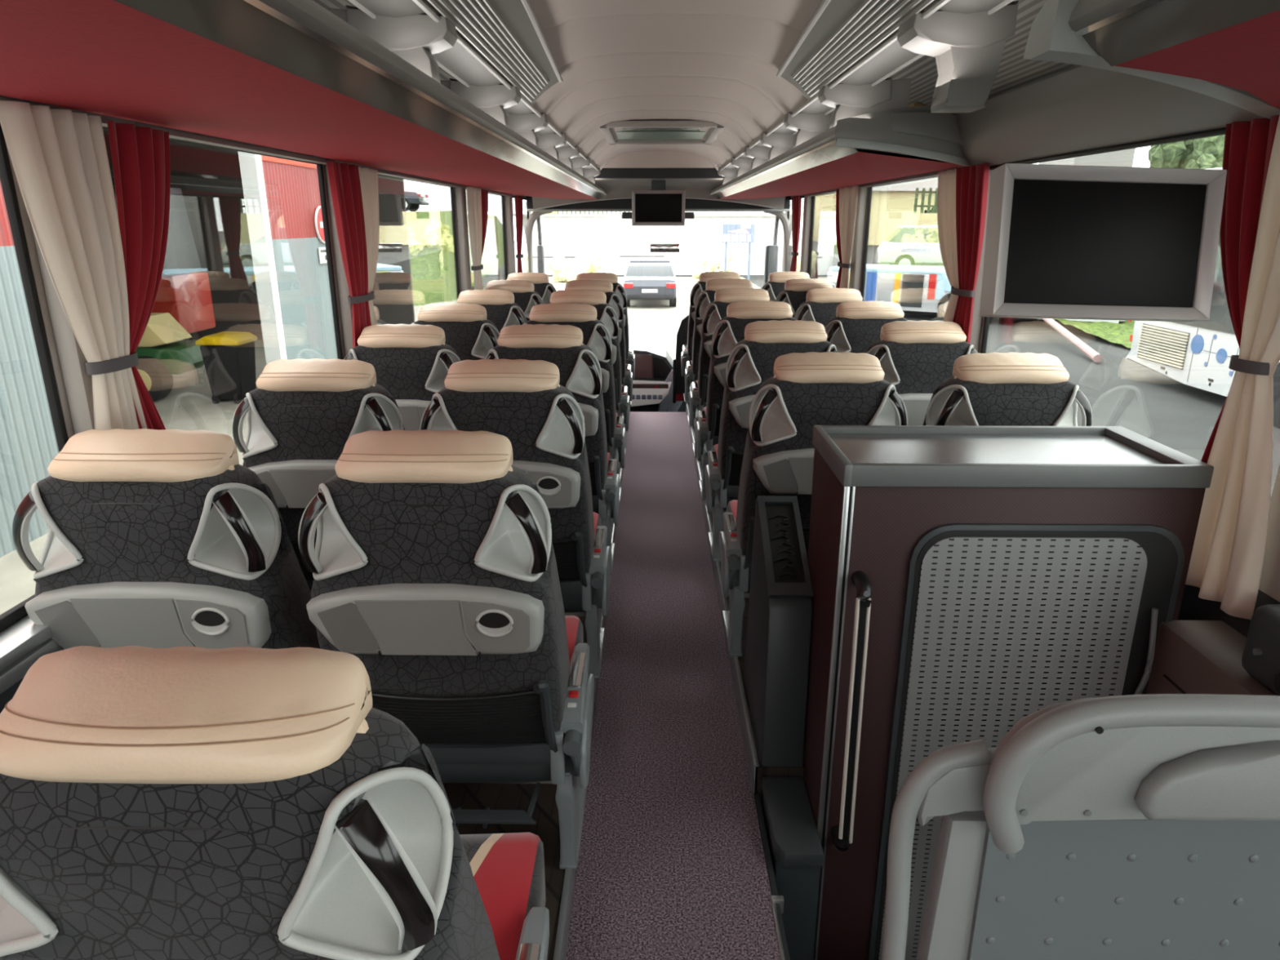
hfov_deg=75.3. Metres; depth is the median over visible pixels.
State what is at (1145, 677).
handle
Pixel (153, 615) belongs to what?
tray
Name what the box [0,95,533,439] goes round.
trim
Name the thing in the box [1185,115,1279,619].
curtain
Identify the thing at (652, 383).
dashboard
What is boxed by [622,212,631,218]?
clip
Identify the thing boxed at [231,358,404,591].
seat
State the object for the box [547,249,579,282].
bush
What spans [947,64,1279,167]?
trim
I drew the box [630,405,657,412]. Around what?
tray
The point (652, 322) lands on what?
ground
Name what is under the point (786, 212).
trim
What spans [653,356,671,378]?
dashboard
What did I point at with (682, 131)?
roof hatch
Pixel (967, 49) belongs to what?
bracket
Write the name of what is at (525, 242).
window
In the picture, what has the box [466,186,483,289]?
curtain
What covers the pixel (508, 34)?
ceiling vent
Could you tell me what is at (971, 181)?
curtain
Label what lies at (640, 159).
trim
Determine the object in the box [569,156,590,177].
bracket
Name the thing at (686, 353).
seat
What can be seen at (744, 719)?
strip
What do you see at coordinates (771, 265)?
mirror
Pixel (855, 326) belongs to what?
seat
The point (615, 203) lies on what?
trim
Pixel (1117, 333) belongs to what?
grass verge
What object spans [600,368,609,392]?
tray
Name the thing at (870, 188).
window
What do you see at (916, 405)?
tray
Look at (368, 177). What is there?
curtain
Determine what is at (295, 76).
luggage rack
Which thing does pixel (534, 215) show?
trim
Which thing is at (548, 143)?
bracket
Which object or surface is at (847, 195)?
curtain
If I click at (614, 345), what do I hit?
tray
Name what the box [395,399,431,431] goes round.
tray
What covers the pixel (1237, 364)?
tie
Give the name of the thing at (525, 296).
seat
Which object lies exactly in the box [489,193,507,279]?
window
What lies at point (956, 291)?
tie
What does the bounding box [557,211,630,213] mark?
fence
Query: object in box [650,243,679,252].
mirror
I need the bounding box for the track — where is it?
[989,127,1226,169]
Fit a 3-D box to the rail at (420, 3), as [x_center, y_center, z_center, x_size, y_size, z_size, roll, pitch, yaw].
[-0.391,-1.134,2.350,0.013,0.013,8.650,0,17,1]
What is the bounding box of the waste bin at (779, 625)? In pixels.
[744,495,813,766]
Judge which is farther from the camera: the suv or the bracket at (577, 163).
the suv
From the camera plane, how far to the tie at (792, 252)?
6.80 m
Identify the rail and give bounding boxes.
[412,0,598,170]
[720,0,950,170]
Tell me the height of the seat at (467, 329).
1.012 m
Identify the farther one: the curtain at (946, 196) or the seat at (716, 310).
the seat at (716, 310)
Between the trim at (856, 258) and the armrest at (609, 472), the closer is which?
the armrest at (609, 472)
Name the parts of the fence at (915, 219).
rail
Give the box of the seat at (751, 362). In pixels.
[704,320,838,561]
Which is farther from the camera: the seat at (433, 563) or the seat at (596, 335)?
the seat at (596, 335)
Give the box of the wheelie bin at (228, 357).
[195,331,257,404]
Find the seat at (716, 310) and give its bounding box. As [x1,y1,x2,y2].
[688,287,769,457]
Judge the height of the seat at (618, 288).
1.012 m
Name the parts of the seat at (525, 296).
backrest, grab handle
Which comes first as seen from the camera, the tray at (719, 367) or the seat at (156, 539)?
the seat at (156, 539)
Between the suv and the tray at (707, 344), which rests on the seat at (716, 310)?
the tray at (707, 344)
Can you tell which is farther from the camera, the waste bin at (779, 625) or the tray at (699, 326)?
the tray at (699, 326)
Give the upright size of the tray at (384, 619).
0.140 m
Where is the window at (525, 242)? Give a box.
[512,195,529,272]
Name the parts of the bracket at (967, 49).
arm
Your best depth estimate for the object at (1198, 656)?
1.72 m
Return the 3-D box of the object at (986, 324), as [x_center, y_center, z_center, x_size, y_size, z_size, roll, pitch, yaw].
[1.292,-0.462,2.319,0.017,0.905,1.620,0,17,1]
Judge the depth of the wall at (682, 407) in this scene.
8.31 m
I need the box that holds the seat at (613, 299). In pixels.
[564,280,632,431]
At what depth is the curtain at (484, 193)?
5.29 m
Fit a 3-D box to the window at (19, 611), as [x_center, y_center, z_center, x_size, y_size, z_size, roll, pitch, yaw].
[-1.086,-0.509,2.555,0.087,0.955,8.650,0,17,1]
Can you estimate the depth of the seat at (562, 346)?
3.00 m
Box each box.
[760,776,824,959]
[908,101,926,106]
[1241,604,1279,695]
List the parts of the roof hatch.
pane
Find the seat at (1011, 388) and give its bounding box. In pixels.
[922,351,1092,426]
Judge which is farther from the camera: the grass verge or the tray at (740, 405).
the grass verge
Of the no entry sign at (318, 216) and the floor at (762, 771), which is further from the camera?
the no entry sign at (318, 216)
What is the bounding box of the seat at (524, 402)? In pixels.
[419,359,610,678]
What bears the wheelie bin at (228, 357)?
on the ground at (188, 406)
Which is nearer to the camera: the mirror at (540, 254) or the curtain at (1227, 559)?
the curtain at (1227, 559)
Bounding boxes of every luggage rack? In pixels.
[0,0,607,199]
[709,76,970,199]
[1023,0,1279,119]
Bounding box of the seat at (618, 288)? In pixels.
[575,272,635,406]
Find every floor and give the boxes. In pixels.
[565,411,781,959]
[688,403,804,804]
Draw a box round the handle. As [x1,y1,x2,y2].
[1133,608,1158,694]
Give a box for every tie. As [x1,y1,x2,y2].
[84,351,138,374]
[347,291,374,303]
[471,264,483,271]
[515,253,523,257]
[791,251,799,255]
[837,262,850,268]
[951,286,974,297]
[1228,355,1269,375]
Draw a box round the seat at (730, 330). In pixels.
[695,300,796,500]
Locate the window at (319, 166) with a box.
[102,126,342,359]
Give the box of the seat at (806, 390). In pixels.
[719,351,907,657]
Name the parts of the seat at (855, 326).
grab handle, backrest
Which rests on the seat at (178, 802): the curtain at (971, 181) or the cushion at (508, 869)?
the cushion at (508, 869)
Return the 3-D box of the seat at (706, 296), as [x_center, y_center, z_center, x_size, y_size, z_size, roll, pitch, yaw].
[0.572,-0.896,5.768,0.513,1.012,0.639,0,17,1]
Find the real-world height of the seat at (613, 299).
1.012 m
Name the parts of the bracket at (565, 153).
arm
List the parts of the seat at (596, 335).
backrest, grab handle, pocket frame, hinge post, armrest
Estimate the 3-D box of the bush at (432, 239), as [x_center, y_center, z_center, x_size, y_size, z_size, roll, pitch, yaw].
[-8.753,-10.530,36.736,1.957,2.054,2.417,0,17,1]
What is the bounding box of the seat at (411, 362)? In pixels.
[343,324,460,431]
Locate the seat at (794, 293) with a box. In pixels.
[775,278,832,317]
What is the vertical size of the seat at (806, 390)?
1.012 m
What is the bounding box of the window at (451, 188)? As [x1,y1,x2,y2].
[377,173,459,303]
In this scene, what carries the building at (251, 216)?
on the ground at (188, 406)
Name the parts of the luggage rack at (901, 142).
rack bracket, arm, rack bracket, arm, rack bracket, arm, rack bracket, arm, rack bracket, arm, arm, rack bracket, curtain rail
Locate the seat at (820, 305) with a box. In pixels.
[794,288,862,327]
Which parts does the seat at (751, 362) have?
armrest, hinge post, pocket frame, grab handle, backrest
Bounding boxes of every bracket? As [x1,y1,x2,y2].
[536,132,566,160]
[555,146,579,169]
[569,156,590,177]
[897,0,1018,112]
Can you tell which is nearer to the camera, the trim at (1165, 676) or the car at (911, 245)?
the trim at (1165, 676)
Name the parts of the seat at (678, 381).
post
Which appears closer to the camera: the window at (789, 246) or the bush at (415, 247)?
the window at (789, 246)
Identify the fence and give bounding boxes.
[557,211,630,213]
[908,187,937,226]
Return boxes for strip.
[553,406,630,959]
[685,402,759,793]
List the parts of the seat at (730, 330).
armrest, hinge post, pocket frame, grab handle, backrest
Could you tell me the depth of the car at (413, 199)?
42.53 m
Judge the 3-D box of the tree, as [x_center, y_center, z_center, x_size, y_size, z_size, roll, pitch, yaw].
[17.469,-9.109,25.850,4.042,5.188,4.114,-9,20,-28]
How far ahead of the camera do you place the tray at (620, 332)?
5.31 m
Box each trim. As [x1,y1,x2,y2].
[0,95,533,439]
[25,102,94,434]
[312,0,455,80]
[324,160,352,356]
[348,0,595,168]
[454,184,471,291]
[504,195,515,275]
[525,195,791,208]
[527,208,789,211]
[528,211,788,272]
[532,178,785,209]
[594,168,724,178]
[603,151,715,168]
[724,0,1004,168]
[754,794,790,959]
[782,167,984,353]
[800,194,812,273]
[848,184,867,291]
[888,0,1076,105]
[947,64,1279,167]
[969,169,992,351]
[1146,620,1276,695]
[1163,674,1186,693]
[1258,462,1279,601]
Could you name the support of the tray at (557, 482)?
on the seat at (524, 402)
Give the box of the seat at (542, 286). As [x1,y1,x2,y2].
[506,272,556,304]
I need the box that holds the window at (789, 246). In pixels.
[786,195,804,271]
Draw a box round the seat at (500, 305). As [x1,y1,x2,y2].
[457,288,527,333]
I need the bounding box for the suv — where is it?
[623,257,676,306]
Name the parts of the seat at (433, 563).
grab handle, backrest, pocket frame, grab handle, hinge post, armrest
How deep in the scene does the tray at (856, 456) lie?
1.81 m
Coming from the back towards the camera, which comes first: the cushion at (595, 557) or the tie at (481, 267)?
the tie at (481, 267)
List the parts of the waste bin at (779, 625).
coiled cord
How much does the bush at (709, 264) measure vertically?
1.485 m
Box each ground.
[0,368,264,614]
[177,276,759,368]
[484,264,1279,500]
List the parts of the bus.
livery panel, livery panel, door, livery panel, livery panel, livery panel, sill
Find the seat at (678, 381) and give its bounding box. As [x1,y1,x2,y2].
[672,315,688,403]
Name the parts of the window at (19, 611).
sill rail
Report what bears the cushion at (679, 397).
on the seat at (678, 381)
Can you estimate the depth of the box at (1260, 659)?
1.53 m
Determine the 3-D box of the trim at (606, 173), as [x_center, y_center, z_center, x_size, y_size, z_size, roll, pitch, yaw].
[0.154,-2.515,6.803,2.000,0.078,0.050,0,17,1]
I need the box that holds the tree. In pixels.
[1147,134,1225,168]
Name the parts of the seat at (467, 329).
backrest, grab handle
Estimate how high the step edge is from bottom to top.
0.058 m
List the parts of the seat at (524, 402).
grab handle, backrest, grab handle, pocket frame, hinge post, armrest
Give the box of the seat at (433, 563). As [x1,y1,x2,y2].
[297,429,594,869]
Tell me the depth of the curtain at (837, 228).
5.29 m
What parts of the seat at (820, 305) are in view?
grab handle, backrest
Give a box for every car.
[404,190,429,211]
[875,224,942,265]
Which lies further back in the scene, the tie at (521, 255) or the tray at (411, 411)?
the tie at (521, 255)
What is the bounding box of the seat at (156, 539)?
[12,428,320,650]
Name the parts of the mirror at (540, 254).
mirror arm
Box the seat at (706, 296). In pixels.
[684,278,753,426]
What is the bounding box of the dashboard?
[629,341,682,412]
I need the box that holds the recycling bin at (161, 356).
[135,312,204,401]
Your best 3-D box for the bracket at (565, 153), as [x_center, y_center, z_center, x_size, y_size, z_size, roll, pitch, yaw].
[-0.468,-1.780,4.606,0.262,0.162,0.090,0,17,1]
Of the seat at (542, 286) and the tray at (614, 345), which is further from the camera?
the seat at (542, 286)
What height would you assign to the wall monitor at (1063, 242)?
0.288 m
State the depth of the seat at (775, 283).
6.13 m
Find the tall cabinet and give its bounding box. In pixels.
[803,425,1213,959]
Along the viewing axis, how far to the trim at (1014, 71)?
2.21 m
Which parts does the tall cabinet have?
corner trim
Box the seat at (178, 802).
[0,645,549,959]
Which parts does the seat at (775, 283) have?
grab handle, backrest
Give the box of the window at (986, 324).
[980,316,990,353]
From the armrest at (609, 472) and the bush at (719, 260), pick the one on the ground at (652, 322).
the bush at (719, 260)
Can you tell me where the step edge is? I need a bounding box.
[770,895,785,959]
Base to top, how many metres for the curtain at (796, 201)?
0.848 m
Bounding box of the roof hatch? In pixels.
[600,120,724,144]
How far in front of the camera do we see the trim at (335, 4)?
1.84 m
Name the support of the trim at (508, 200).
attached to the wall at (6, 696)
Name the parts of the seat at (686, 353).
armrest, pocket frame, backrest, grab handle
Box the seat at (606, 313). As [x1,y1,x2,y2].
[550,289,630,463]
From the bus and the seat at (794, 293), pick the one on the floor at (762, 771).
the seat at (794, 293)
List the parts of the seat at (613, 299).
grab handle, backrest, pocket frame, armrest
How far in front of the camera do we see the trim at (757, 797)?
1.95 m
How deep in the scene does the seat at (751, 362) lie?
3.14 m
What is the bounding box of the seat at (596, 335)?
[522,302,626,507]
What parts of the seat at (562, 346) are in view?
backrest, grab handle, pocket frame, hinge post, armrest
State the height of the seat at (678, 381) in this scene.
1.360 m
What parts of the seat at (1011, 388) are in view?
grab handle, backrest, grab handle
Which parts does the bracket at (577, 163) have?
arm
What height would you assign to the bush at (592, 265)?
1.222 m
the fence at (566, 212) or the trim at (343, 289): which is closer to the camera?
the trim at (343, 289)
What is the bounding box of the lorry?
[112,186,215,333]
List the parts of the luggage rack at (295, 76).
curtain rail, rack bracket, arm, rack bracket, arm, rack bracket, arm, rack bracket, arm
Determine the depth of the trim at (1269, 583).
1.61 m
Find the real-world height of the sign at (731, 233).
2.620 m
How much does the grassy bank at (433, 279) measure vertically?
3.529 m
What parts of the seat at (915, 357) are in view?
grab handle, backrest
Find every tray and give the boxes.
[24,582,271,649]
[248,459,337,511]
[306,583,544,660]
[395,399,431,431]
[511,460,580,508]
[577,402,598,436]
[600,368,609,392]
[611,343,616,364]
[617,327,622,342]
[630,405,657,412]
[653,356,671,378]
[691,311,695,321]
[696,324,702,336]
[703,340,711,357]
[714,362,726,386]
[728,394,755,428]
[753,448,814,497]
[812,425,1213,488]
[898,393,933,425]
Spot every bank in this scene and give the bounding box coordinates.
[406,210,504,306]
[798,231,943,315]
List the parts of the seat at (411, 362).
backrest, grab handle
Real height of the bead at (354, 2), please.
0.006 m
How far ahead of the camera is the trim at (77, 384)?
1.61 m
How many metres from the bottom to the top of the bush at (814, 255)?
1.367 m
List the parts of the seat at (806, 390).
armrest, hinge post, pocket frame, grab handle, backrest, grab handle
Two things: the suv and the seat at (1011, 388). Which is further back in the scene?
the suv
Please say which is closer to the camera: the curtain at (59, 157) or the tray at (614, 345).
the curtain at (59, 157)
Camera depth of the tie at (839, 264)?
5.01 m
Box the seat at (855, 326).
[824,300,909,353]
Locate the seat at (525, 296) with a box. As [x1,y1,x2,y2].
[485,279,543,320]
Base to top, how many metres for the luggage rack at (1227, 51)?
0.214 m
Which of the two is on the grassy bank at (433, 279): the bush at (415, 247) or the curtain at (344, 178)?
the bush at (415, 247)
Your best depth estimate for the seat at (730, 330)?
3.91 m
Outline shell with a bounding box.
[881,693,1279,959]
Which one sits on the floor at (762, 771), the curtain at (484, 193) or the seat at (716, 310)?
the seat at (716, 310)
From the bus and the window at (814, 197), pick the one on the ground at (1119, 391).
the bus
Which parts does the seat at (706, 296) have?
armrest, pocket frame, grab handle, backrest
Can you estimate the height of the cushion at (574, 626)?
0.141 m
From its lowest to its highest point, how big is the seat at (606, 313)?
1.012 m
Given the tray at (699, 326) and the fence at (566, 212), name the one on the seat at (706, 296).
the tray at (699, 326)
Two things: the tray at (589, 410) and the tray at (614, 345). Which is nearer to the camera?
the tray at (589, 410)
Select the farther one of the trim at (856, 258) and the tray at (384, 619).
the trim at (856, 258)
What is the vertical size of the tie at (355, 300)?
0.024 m
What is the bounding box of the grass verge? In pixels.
[1052,318,1134,348]
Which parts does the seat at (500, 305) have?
backrest, grab handle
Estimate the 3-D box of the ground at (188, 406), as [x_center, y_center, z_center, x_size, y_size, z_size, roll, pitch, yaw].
[-9.984,1.238,5.250,15.800,0.015,29.000,0,17,1]
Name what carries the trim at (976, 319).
attached to the wall at (1193, 607)
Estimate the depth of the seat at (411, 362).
2.98 m
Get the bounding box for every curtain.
[0,100,146,430]
[106,120,169,430]
[325,160,371,347]
[358,166,379,324]
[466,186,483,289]
[480,189,488,256]
[514,195,523,272]
[790,195,801,271]
[835,189,842,288]
[839,185,858,288]
[937,168,959,321]
[952,163,990,343]
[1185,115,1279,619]
[1200,115,1279,463]
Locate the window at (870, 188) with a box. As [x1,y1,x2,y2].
[860,176,937,301]
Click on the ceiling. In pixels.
(719, 62)
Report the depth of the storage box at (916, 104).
2.91 m
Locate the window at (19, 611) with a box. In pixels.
[0,123,68,693]
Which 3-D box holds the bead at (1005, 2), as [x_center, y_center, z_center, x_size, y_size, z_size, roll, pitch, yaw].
[0.691,-1.148,2.382,0.006,0.006,8.750,0,17,1]
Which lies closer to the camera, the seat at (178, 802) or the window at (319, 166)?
the seat at (178, 802)
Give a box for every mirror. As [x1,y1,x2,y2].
[536,216,544,273]
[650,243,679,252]
[764,216,779,283]
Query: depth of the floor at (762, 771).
2.22 m
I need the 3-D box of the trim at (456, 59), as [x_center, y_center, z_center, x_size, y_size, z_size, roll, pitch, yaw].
[-0.500,-1.238,2.529,0.220,0.087,9.050,0,17,1]
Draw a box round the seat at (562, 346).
[485,324,619,574]
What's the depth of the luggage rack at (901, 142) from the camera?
2.78 m
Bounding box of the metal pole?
[1041,318,1102,362]
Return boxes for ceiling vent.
[426,0,563,105]
[776,0,934,100]
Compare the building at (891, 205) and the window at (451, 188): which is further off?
the building at (891, 205)
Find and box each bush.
[407,226,426,256]
[420,217,454,253]
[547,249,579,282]
[585,253,606,272]
[691,251,719,279]
[714,253,733,271]
[798,250,817,278]
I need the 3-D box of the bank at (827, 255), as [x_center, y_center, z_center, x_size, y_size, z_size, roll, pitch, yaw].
[21.467,-11.031,41.283,26.400,2.200,34.000,0,17,1]
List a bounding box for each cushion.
[459,832,546,959]
[564,615,583,665]
[591,511,601,578]
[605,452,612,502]
[675,393,684,401]
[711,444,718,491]
[726,499,737,522]
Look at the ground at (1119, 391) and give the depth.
14.20 m
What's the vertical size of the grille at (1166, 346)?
0.600 m
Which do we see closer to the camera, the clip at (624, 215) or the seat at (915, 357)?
the seat at (915, 357)
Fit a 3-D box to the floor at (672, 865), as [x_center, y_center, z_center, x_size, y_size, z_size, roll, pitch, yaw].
[0.084,0.710,2.703,0.450,0.060,8.240,0,17,1]
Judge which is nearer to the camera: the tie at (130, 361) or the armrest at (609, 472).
the tie at (130, 361)
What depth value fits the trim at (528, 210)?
7.59 m
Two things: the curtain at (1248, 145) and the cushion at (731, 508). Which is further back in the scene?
the cushion at (731, 508)
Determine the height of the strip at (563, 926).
0.092 m
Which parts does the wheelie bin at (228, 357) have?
lid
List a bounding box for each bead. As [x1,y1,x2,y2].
[347,0,508,115]
[736,0,1013,169]
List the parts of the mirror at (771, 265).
mirror arm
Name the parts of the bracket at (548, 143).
arm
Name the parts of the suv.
number plate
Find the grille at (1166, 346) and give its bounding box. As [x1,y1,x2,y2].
[1137,323,1190,369]
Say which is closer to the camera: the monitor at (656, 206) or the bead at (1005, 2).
the bead at (1005, 2)
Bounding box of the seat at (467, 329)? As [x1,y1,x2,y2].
[411,302,499,360]
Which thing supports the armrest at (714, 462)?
on the seat at (751, 362)
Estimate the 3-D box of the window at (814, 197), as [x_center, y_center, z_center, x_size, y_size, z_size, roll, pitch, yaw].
[1.345,-1.556,5.832,0.017,0.905,1.620,0,17,1]
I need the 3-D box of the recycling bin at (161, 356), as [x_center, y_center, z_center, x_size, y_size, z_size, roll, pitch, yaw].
[-8.338,-2.159,13.341,2.160,1.689,1.085,0,17,1]
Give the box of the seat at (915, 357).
[866,320,977,425]
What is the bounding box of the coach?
[1125,167,1279,428]
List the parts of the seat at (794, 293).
grab handle, backrest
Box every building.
[0,128,414,557]
[812,177,937,244]
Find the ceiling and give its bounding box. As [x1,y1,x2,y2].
[422,0,938,170]
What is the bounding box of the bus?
[826,263,1126,323]
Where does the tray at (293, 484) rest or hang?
on the seat at (302, 415)
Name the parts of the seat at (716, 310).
armrest, hinge post, pocket frame, grab handle, backrest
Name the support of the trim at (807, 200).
attached to the wall at (1193, 607)
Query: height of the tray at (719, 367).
0.138 m
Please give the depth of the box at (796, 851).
2.00 m
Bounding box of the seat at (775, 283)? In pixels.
[761,271,809,301]
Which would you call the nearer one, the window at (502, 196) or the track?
the track
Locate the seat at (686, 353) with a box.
[680,271,740,403]
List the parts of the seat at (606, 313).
backrest, grab handle, pocket frame, hinge post, armrest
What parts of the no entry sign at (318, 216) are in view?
notice plate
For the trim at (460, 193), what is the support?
attached to the wall at (6, 696)
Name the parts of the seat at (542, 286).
backrest, grab handle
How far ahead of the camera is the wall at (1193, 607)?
1.86 m
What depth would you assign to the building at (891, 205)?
41.79 m
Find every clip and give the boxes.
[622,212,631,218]
[684,212,694,218]
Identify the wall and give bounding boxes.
[0,676,24,713]
[677,401,685,412]
[1177,584,1279,637]
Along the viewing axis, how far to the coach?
13.25 m
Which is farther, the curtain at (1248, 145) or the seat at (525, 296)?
the seat at (525, 296)
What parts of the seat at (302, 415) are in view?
grab handle, pocket frame, grab handle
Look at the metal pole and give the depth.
18.02 m
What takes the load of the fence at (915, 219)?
part of the building at (891, 205)
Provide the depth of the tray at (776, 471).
2.37 m
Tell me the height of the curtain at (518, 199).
0.845 m
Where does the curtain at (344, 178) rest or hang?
hanging from the luggage rack at (295, 76)
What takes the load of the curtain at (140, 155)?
hanging from the luggage rack at (295, 76)
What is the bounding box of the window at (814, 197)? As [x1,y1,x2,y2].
[808,192,835,278]
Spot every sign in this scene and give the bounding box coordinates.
[315,205,327,263]
[722,223,755,279]
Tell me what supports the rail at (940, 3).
attached to the ceiling
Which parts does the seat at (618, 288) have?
grab handle, backrest, armrest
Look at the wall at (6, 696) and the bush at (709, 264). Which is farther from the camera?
the bush at (709, 264)
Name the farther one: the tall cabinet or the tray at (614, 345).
the tray at (614, 345)
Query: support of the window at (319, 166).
in the wall at (6, 696)
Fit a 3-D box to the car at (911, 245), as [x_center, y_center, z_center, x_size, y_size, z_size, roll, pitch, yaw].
[10.423,-7.865,28.285,4.460,1.590,1.820,3,18,10]
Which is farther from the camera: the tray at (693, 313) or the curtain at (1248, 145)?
the tray at (693, 313)
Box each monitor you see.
[631,180,685,226]
[979,163,1226,321]
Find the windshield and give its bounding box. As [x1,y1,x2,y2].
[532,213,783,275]
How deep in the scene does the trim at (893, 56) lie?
2.14 m

